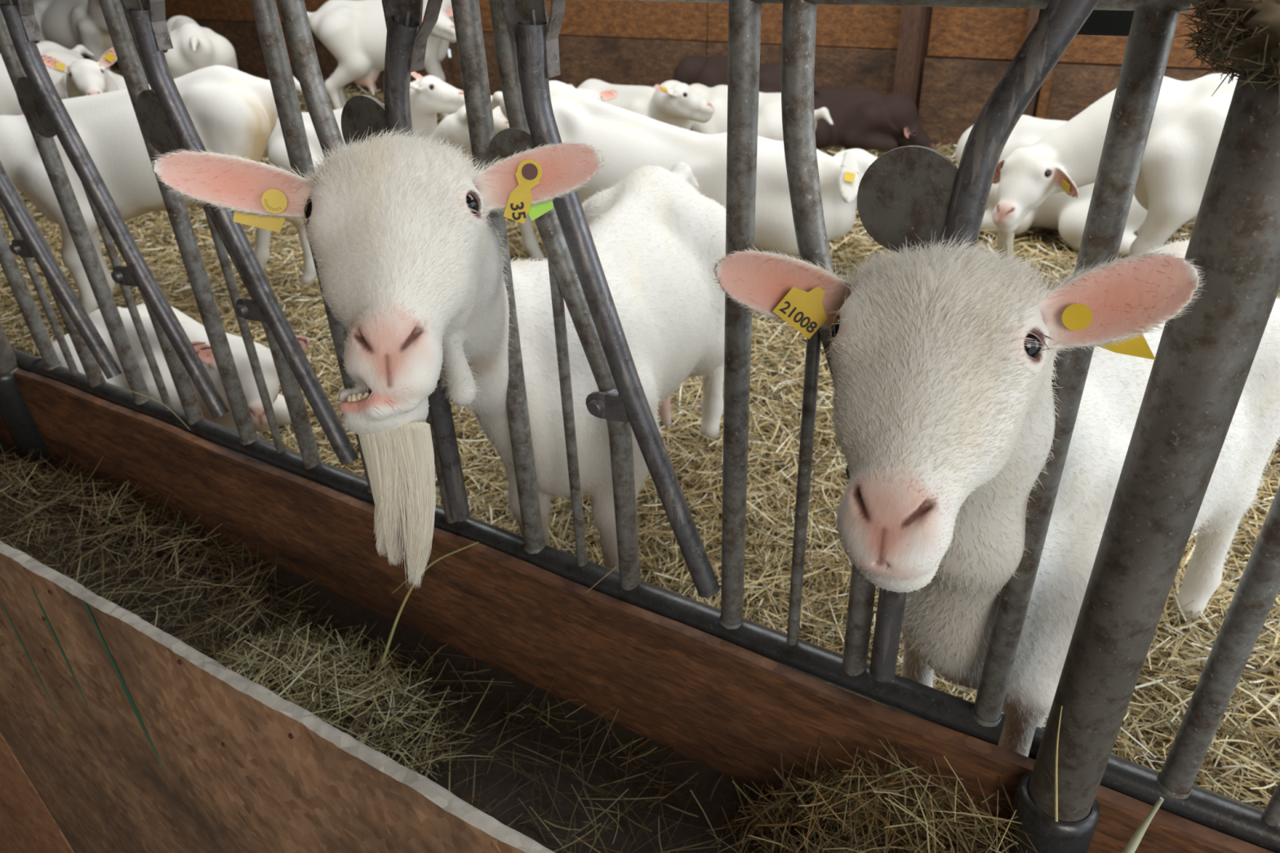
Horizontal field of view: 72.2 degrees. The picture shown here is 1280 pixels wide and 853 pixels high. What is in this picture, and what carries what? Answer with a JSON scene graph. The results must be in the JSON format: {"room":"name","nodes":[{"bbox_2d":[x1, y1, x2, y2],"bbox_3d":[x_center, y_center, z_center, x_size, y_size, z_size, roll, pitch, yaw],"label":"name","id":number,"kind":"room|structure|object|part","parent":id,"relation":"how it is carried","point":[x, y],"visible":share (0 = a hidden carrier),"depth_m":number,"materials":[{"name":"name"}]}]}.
{"room":"farm building","nodes":[
{"label":"farm building","id":0,"kind":"room"},
{"bbox_2d":[0,437,893,852],"bbox_3d":[-2.032,0.172,2.517,9.200,0.082,0.465,16,36,27],"label":"floor","id":1,"kind":"structure","parent":0,"point":[350,613],"depth_m":1.66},
{"bbox_2d":[0,322,53,466],"bbox_3d":[-1.751,-0.612,2.131,0.125,2.200,0.115,-15,33,-20],"label":"steel post","id":2,"kind":"object","parent":1,"relation":"on","point":[18,419],"visible":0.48,"depth_m":2.42,"materials":[{"name":"grey metal"}]},
{"bbox_2d":[11,346,41,373],"bbox_3d":[-2.013,-0.659,2.317,0.820,1.006,0.084,16,36,27],"label":"fence","id":3,"kind":"object","parent":2,"relation":"attached to","point":[27,362],"visible":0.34,"depth_m":2.39,"materials":[{"name":"metal"}]},
{"bbox_2d":[0,366,53,466],"bbox_3d":[-1.730,0.086,2.548,0.102,0.575,0.102,16,36,27],"label":"socket","id":4,"kind":"object","parent":2,"relation":"attached to","point":[18,419],"depth_m":2.43,"materials":[{"name":"black metal"}]},
{"bbox_2d":[0,440,343,709],"bbox_3d":[-1.386,0.249,2.112,1.901,0.260,0.571,16,36,27],"label":"hay","id":5,"kind":"object","parent":1,"relation":"on","point":[33,466],"visible":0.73,"depth_m":2.01,"materials":[{"name":"plant"}]},
{"bbox_2d":[204,611,475,779],"bbox_3d":[-0.635,0.505,1.684,0.694,0.162,0.432,16,36,27],"label":"hay","id":6,"kind":"object","parent":1,"relation":"on","point":[329,670],"visible":0.61,"depth_m":1.68,"materials":[{"name":"plant"}]},
{"bbox_2d":[381,542,478,663],"bbox_3d":[-0.387,0.297,1.593,0.207,0.227,0.081,-11,32,-13],"label":"grass stalk","id":7,"kind":"object","parent":6,"relation":"on","point":[383,660],"visible":0.76,"depth_m":1.57,"materials":[{"name":"beige plant"}]},
{"bbox_2d":[188,607,844,852],"bbox_3d":[-0.212,0.632,1.505,1.718,0.142,0.520,16,36,27],"label":"hay","id":8,"kind":"object","parent":1,"relation":"on","point":[399,661],"visible":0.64,"depth_m":1.56,"materials":[{"name":"plant"}]},
{"bbox_2d":[0,368,1275,852],"bbox_3d":[-1.920,-0.037,2.619,9.200,0.445,0.026,16,36,27],"label":"board","id":9,"kind":"object","parent":1,"relation":"on","point":[732,709],"visible":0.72,"depth_m":1.61,"materials":[{"name":"brown wood"}]},
{"bbox_2d":[706,733,1046,852],"bbox_3d":[0.407,0.645,1.229,0.718,0.382,0.366,16,36,27],"label":"hay","id":10,"kind":"object","parent":1,"relation":"on","point":[851,828],"visible":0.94,"depth_m":1.29,"materials":[{"name":"plant"}]},
{"bbox_2d":[998,49,1279,852],"bbox_3d":[0.544,0.036,0.894,0.125,2.200,0.115,-15,33,-20],"label":"steel post","id":11,"kind":"object","parent":1,"relation":"on","point":[1200,371],"visible":0.82,"depth_m":0.86,"materials":[{"name":"grey metal"}]},
{"bbox_2d":[0,0,1191,746],"bbox_3d":[-0.578,-0.264,1.554,2.485,1.012,0.084,16,36,27],"label":"fence","id":12,"kind":"object","parent":11,"relation":"attached to","point":[913,192],"visible":0.8,"depth_m":1.29,"materials":[{"name":"metal"}]},
{"bbox_3d":[-1.162,-0.783,1.652,0.050,0.115,0.004,16,36,27],"label":"latch plate","id":13,"kind":"part","parent":12,"relation":"part of","materials":[{"name":"grey metal"}]},
{"bbox_3d":[-1.190,-0.630,1.734,0.115,0.115,0.007,16,36,27],"label":"stop plate","id":14,"kind":"part","parent":12,"relation":"part of","materials":[{"name":"grey metal"}]},
{"bbox_3d":[-1.486,-0.381,2.147,0.018,0.614,0.018,16,36,27],"label":"slim rod","id":15,"kind":"part","parent":12,"relation":"part of","materials":[{"name":"metal"}]},
{"bbox_3d":[-1.143,-0.286,1.964,0.018,0.614,0.018,16,36,27],"label":"slim rod","id":16,"kind":"part","parent":12,"relation":"part of","materials":[{"name":"metal"}]},
{"bbox_3d":[-0.819,-0.688,1.470,0.050,0.115,0.004,16,36,27],"label":"latch plate","id":17,"kind":"part","parent":12,"relation":"part of","materials":[{"name":"grey metal"}]},
{"bbox_2d":[124,388,190,430],"bbox_3d":[-1.131,-0.045,2.059,0.265,0.036,0.008,18,37,31],"label":"straw wisp","id":18,"kind":"object","parent":12,"relation":"hanging from","point":[125,388],"visible":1,"depth_m":2.05,"materials":[{"name":"beige plant"}]},
{"bbox_3d":[-0.847,-0.535,1.552,0.115,0.115,0.007,16,36,27],"label":"stop plate","id":19,"kind":"part","parent":12,"relation":"part of","materials":[{"name":"grey metal"}]},
{"bbox_3d":[-0.800,-0.191,1.782,0.018,0.614,0.018,16,36,27],"label":"slim rod","id":20,"kind":"part","parent":12,"relation":"part of","materials":[{"name":"metal"}]},
{"bbox_3d":[-0.398,-0.430,1.300,0.115,0.115,0.007,16,36,27],"label":"stop plate","id":21,"kind":"part","parent":12,"relation":"part of","materials":[{"name":"grey metal"}]},
{"bbox_3d":[-0.314,-0.553,1.198,0.069,0.121,0.004,16,36,27],"label":"latch plate","id":22,"kind":"part","parent":12,"relation":"part of","materials":[{"name":"grey metal"}]},
{"bbox_3d":[-0.161,-0.344,1.187,0.115,0.115,0.007,16,36,27],"label":"stop plate","id":23,"kind":"part","parent":12,"relation":"part of","materials":[{"name":"grey metal"}]},
{"bbox_3d":[-0.551,0.139,1.816,2.485,0.049,0.049,16,36,27],"label":"rail","id":24,"kind":"part","parent":12,"relation":"part of","materials":[{"name":"black metal"}]},
{"bbox_3d":[-0.133,-0.498,1.105,0.050,0.115,0.004,16,36,27],"label":"latch plate","id":25,"kind":"part","parent":12,"relation":"part of","materials":[{"name":"grey metal"}]},
{"bbox_3d":[-0.114,-0.001,1.417,0.018,0.614,0.018,16,36,27],"label":"slim rod","id":26,"kind":"part","parent":12,"relation":"part of","materials":[{"name":"metal"}]},
{"bbox_2d":[586,567,616,592],"bbox_3d":[-0.077,0.273,1.513,0.082,0.099,0.002,9,33,18],"label":"straw wisp","id":27,"kind":"object","parent":12,"relation":"on","point":[613,569],"visible":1,"depth_m":1.50,"materials":[{"name":"beige plant"}]},
{"bbox_3d":[0.229,0.095,1.235,0.018,0.614,0.018,16,36,27],"label":"slim rod","id":28,"kind":"part","parent":12,"relation":"part of","materials":[{"name":"metal"}]},
{"bbox_3d":[-0.587,-0.679,1.320,2.485,0.049,0.049,16,36,27],"label":"rail","id":29,"kind":"part","parent":12,"relation":"part of","materials":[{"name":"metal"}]},
{"bbox_3d":[0.288,-0.240,0.936,0.115,0.115,0.007,16,36,27],"label":"stop plate","id":30,"kind":"part","parent":12,"relation":"part of","materials":[{"name":"grey metal"}]},
{"bbox_2d":[998,773,1099,852],"bbox_3d":[0.566,0.733,1.310,0.102,0.575,0.102,16,36,27],"label":"socket","id":31,"kind":"object","parent":11,"relation":"attached to","point":[1073,833],"depth_m":1.14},
{"bbox_2d":[1054,706,1062,822],"bbox_3d":[0.460,0.371,0.970,0.007,0.069,0.104,7,33,16],"label":"grass stalk","id":32,"kind":"object","parent":11,"relation":"attached to","point":[1058,731],"visible":1,"depth_m":0.96,"materials":[{"name":"beige plant"}]},
{"bbox_2d":[1027,484,1279,852],"bbox_3d":[1.110,0.207,0.658,1.370,1.006,0.084,16,36,27],"label":"fence","id":33,"kind":"object","parent":11,"relation":"attached to","point":[1258,588],"visible":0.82,"depth_m":1.08,"materials":[{"name":"metal"}]},
{"bbox_3d":[1.137,0.607,0.919,1.370,0.049,0.049,16,36,27],"label":"rail","id":34,"kind":"part","parent":33,"relation":"part of","materials":[{"name":"grey metal"}]},
{"bbox_3d":[0.774,0.246,0.946,0.018,0.614,0.018,16,36,27],"label":"slim rod","id":35,"kind":"part","parent":33,"relation":"part of","materials":[{"name":"metal"}]},
{"bbox_2d":[1173,0,1279,106],"bbox_3d":[0.516,-0.315,0.668,0.186,0.129,0.183,16,36,27],"label":"clump","id":36,"kind":"object","parent":11,"relation":"attached to","point":[1242,30],"visible":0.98,"depth_m":0.67,"materials":[{"name":"brown plant"}]},
{"bbox_2d":[1122,796,1164,852],"bbox_3d":[0.484,0.389,0.848,0.039,0.068,0.008,-24,37,-31],"label":"grass stalk","id":37,"kind":"object","parent":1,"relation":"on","point":[1132,845],"visible":1,"depth_m":0.85,"materials":[{"name":"beige plant"}]},
{"bbox_2d":[1,66,1279,808],"bbox_3d":[-1.231,-1.171,4.640,14.000,0.057,4.600,16,36,27],"label":"straw","id":38,"kind":"structure","parent":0,"point":[1262,784],"depth_m":2.24,"materials":[{"name":"plant"}]},
{"bbox_2d":[52,303,309,439],"bbox_3d":[-1.378,-0.117,2.598,1.008,0.473,0.551,14,35,25],"label":"goat","id":39,"kind":"object","parent":38,"relation":"on","point":[195,331],"visible":0.25,"depth_m":2.38},
{"bbox_2d":[264,71,464,173],"bbox_3d":[-1.498,-1.565,4.695,1.300,0.649,0.580,-1,31,2],"label":"goat","id":40,"kind":"object","parent":38,"relation":"on","point":[429,95],"visible":0.27,"depth_m":4.50},
{"bbox_2d":[306,0,456,119],"bbox_3d":[-1.729,-2.435,5.923,1.122,0.831,0.794,-7,31,-7],"label":"goat","id":41,"kind":"object","parent":38,"relation":"on","point":[354,32],"visible":0.62,"depth_m":5.83},
{"bbox_2d":[344,102,509,168],"bbox_3d":[-1.088,-1.210,4.090,1.246,0.686,0.550,21,38,34],"label":"goat","id":42,"kind":"object","parent":38,"relation":"on","point":[456,123],"visible":0.11,"depth_m":3.66},
{"bbox_2d":[490,88,617,119],"bbox_3d":[-0.584,-1.628,4.880,1.233,0.560,0.550,19,37,31],"label":"goat","id":43,"kind":"object","parent":38,"relation":"on","point":[605,95],"visible":0.06,"depth_m":4.51},
{"bbox_2d":[0,68,1279,810],"bbox_3d":[-1.810,-1.333,4.891,10.976,0.246,4.553,16,36,27],"label":"bedding","id":44,"kind":"object","parent":38,"relation":"on","point":[51,230],"visible":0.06,"depth_m":2.29,"materials":[{"name":"beige plant"}]},
{"bbox_2d":[0,40,94,115],"bbox_3d":[-3.684,-1.789,5.112,0.448,0.720,1.471,7,32,15],"label":"goat","id":45,"kind":"object","parent":44,"relation":"on","point":[9,103],"visible":0.19,"depth_m":5.20},
{"bbox_2d":[32,0,120,71],"bbox_3d":[-4.553,-3.171,7.223,1.431,0.959,0.470,12,34,23],"label":"goat","id":46,"kind":"object","parent":44,"relation":"on","point":[68,24],"visible":0.48,"depth_m":7.05},
{"bbox_2d":[40,47,127,99],"bbox_3d":[-2.907,-1.656,4.763,0.440,0.795,1.169,-19,35,-25],"label":"goat","id":47,"kind":"object","parent":44,"relation":"on","point":[83,77],"visible":0.34,"depth_m":4.27},
{"bbox_2d":[0,65,316,315],"bbox_3d":[-2.020,-0.834,3.278,1.662,0.861,0.453,-15,33,-19],"label":"goat","id":48,"kind":"object","parent":44,"relation":"on","point":[232,111],"visible":0.45,"depth_m":3.15},
{"bbox_2d":[164,15,238,79],"bbox_3d":[-2.914,-2.283,5.812,0.446,0.780,1.411,-18,34,-24],"label":"goat","id":49,"kind":"object","parent":44,"relation":"on","point":[195,47],"visible":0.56,"depth_m":5.29},
{"bbox_2d":[146,120,726,589],"bbox_3d":[-0.104,-0.133,1.716,0.443,1.140,1.646,6,32,13],"label":"goat","id":50,"kind":"object","parent":44,"relation":"on","point":[410,259],"visible":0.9,"depth_m":0.95},
{"bbox_2d":[491,80,876,261],"bbox_3d":[0.159,-0.977,3.482,1.656,0.728,0.438,8,33,16],"label":"goat","id":51,"kind":"object","parent":44,"relation":"on","point":[628,140],"visible":0.44,"depth_m":3.31},
{"bbox_2d":[672,54,818,93],"bbox_3d":[0.601,-2.053,5.468,1.190,0.470,0.551,23,39,35],"label":"goat","id":52,"kind":"object","parent":44,"relation":"on","point":[712,71],"visible":0.23,"depth_m":5.38},
{"bbox_2d":[710,225,1279,756],"bbox_3d":[0.646,0.077,1.373,1.448,1.079,0.438,-28,39,-35],"label":"goat","id":53,"kind":"object","parent":44,"relation":"on","point":[942,361],"visible":0.86,"depth_m":0.78},
{"bbox_2d":[955,115,1147,257],"bbox_3d":[1.793,-1.070,3.735,0.801,0.481,0.898,-11,32,-14],"label":"goat","id":54,"kind":"object","parent":44,"relation":"on","point":[1064,213],"visible":0.24,"depth_m":3.61},
{"bbox_2d":[991,73,1239,261],"bbox_3d":[1.869,-0.687,2.768,1.498,0.840,0.455,14,35,25],"label":"goat","id":55,"kind":"object","parent":44,"relation":"on","point":[1188,122],"visible":0.69,"depth_m":2.77},
{"bbox_2d":[568,79,714,129],"bbox_3d":[-0.049,-1.765,5.047,0.551,0.540,1.265,-25,38,-32],"label":"goat","id":56,"kind":"object","parent":38,"relation":"on","point":[672,102],"visible":0.44,"depth_m":4.67},
{"bbox_2d":[688,83,833,141],"bbox_3d":[0.567,-1.691,5.002,1.170,0.465,0.550,19,37,31],"label":"goat","id":57,"kind":"object","parent":38,"relation":"on","point":[770,112],"visible":0.17,"depth_m":4.79},
{"bbox_2d":[813,86,937,154],"bbox_3d":[1.185,-1.762,5.179,1.131,0.465,0.550,12,34,23],"label":"goat","id":58,"kind":"object","parent":38,"relation":"on","point":[866,119],"visible":0.58,"depth_m":4.98},
{"bbox_2d":[82,0,1235,145],"bbox_3d":[-0.076,-2.982,5.869,14.000,1.950,0.096,16,36,27],"label":"wall","id":59,"kind":"structure","parent":0,"point":[966,51],"depth_m":5.36,"materials":[{"name":"brown wood"}]},
{"bbox_2d":[893,5,926,102],"bbox_3d":[1.544,-2.505,4.876,0.110,2.040,0.110,16,36,27],"label":"wall post","id":60,"kind":"object","parent":59,"relation":"attached to","point":[913,19],"visible":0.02,"depth_m":5.04,"materials":[{"name":"brown wood"}]},
{"bbox_2d":[1022,8,1053,119],"bbox_3d":[2.149,-2.337,4.554,0.162,2.040,0.110,16,36,27],"label":"wall post","id":61,"kind":"object","parent":59,"relation":"attached to","point":[1029,110],"visible":0.1,"depth_m":4.83,"materials":[{"name":"brown wood"}]},
{"bbox_2d":[1038,8,1134,35],"bbox_3d":[0.468,-0.452,0.904,0.100,0.082,0.070,16,36,27],"label":"panel","id":62,"kind":"object","parent":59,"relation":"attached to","point":[1100,22],"visible":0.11,"depth_m":0.89,"materials":[{"name":"grey plastic"}]},
{"bbox_3d":[-3.533,2.999,2.485,14.000,0.100,3.670,16,36,27],"label":"floor","id":63,"kind":"structure","parent":0,"visible":0},
{"bbox_2d":[0,733,74,852],"bbox_3d":[-3.790,0.626,3.724,5.300,2.690,0.039,16,36,27],"label":"board","id":64,"kind":"object","parent":63,"relation":"on","point":[27,825],"visible":0.5,"depth_m":2.73,"materials":[{"name":"brown wood"}]},
{"bbox_3d":[-3.909,0.008,3.406,5.092,1.295,0.026,16,36,27],"label":"panel","id":65,"kind":"part","parent":64,"relation":"part of","materials":[{"name":"brown wood"}]},
{"bbox_3d":[-3.857,1.161,4.104,5.094,1.388,0.027,16,36,27],"label":"panel","id":66,"kind":"part","parent":64,"relation":"part of","materials":[{"name":"brown wood"}]},
{"bbox_2d":[0,540,555,852],"bbox_3d":[-0.275,1.598,1.847,3.296,2.705,0.030,16,36,27],"label":"board","id":67,"kind":"object","parent":63,"relation":"on","point":[148,743],"visible":1,"depth_m":1.52,"materials":[{"name":"brown wood"}]}
]}

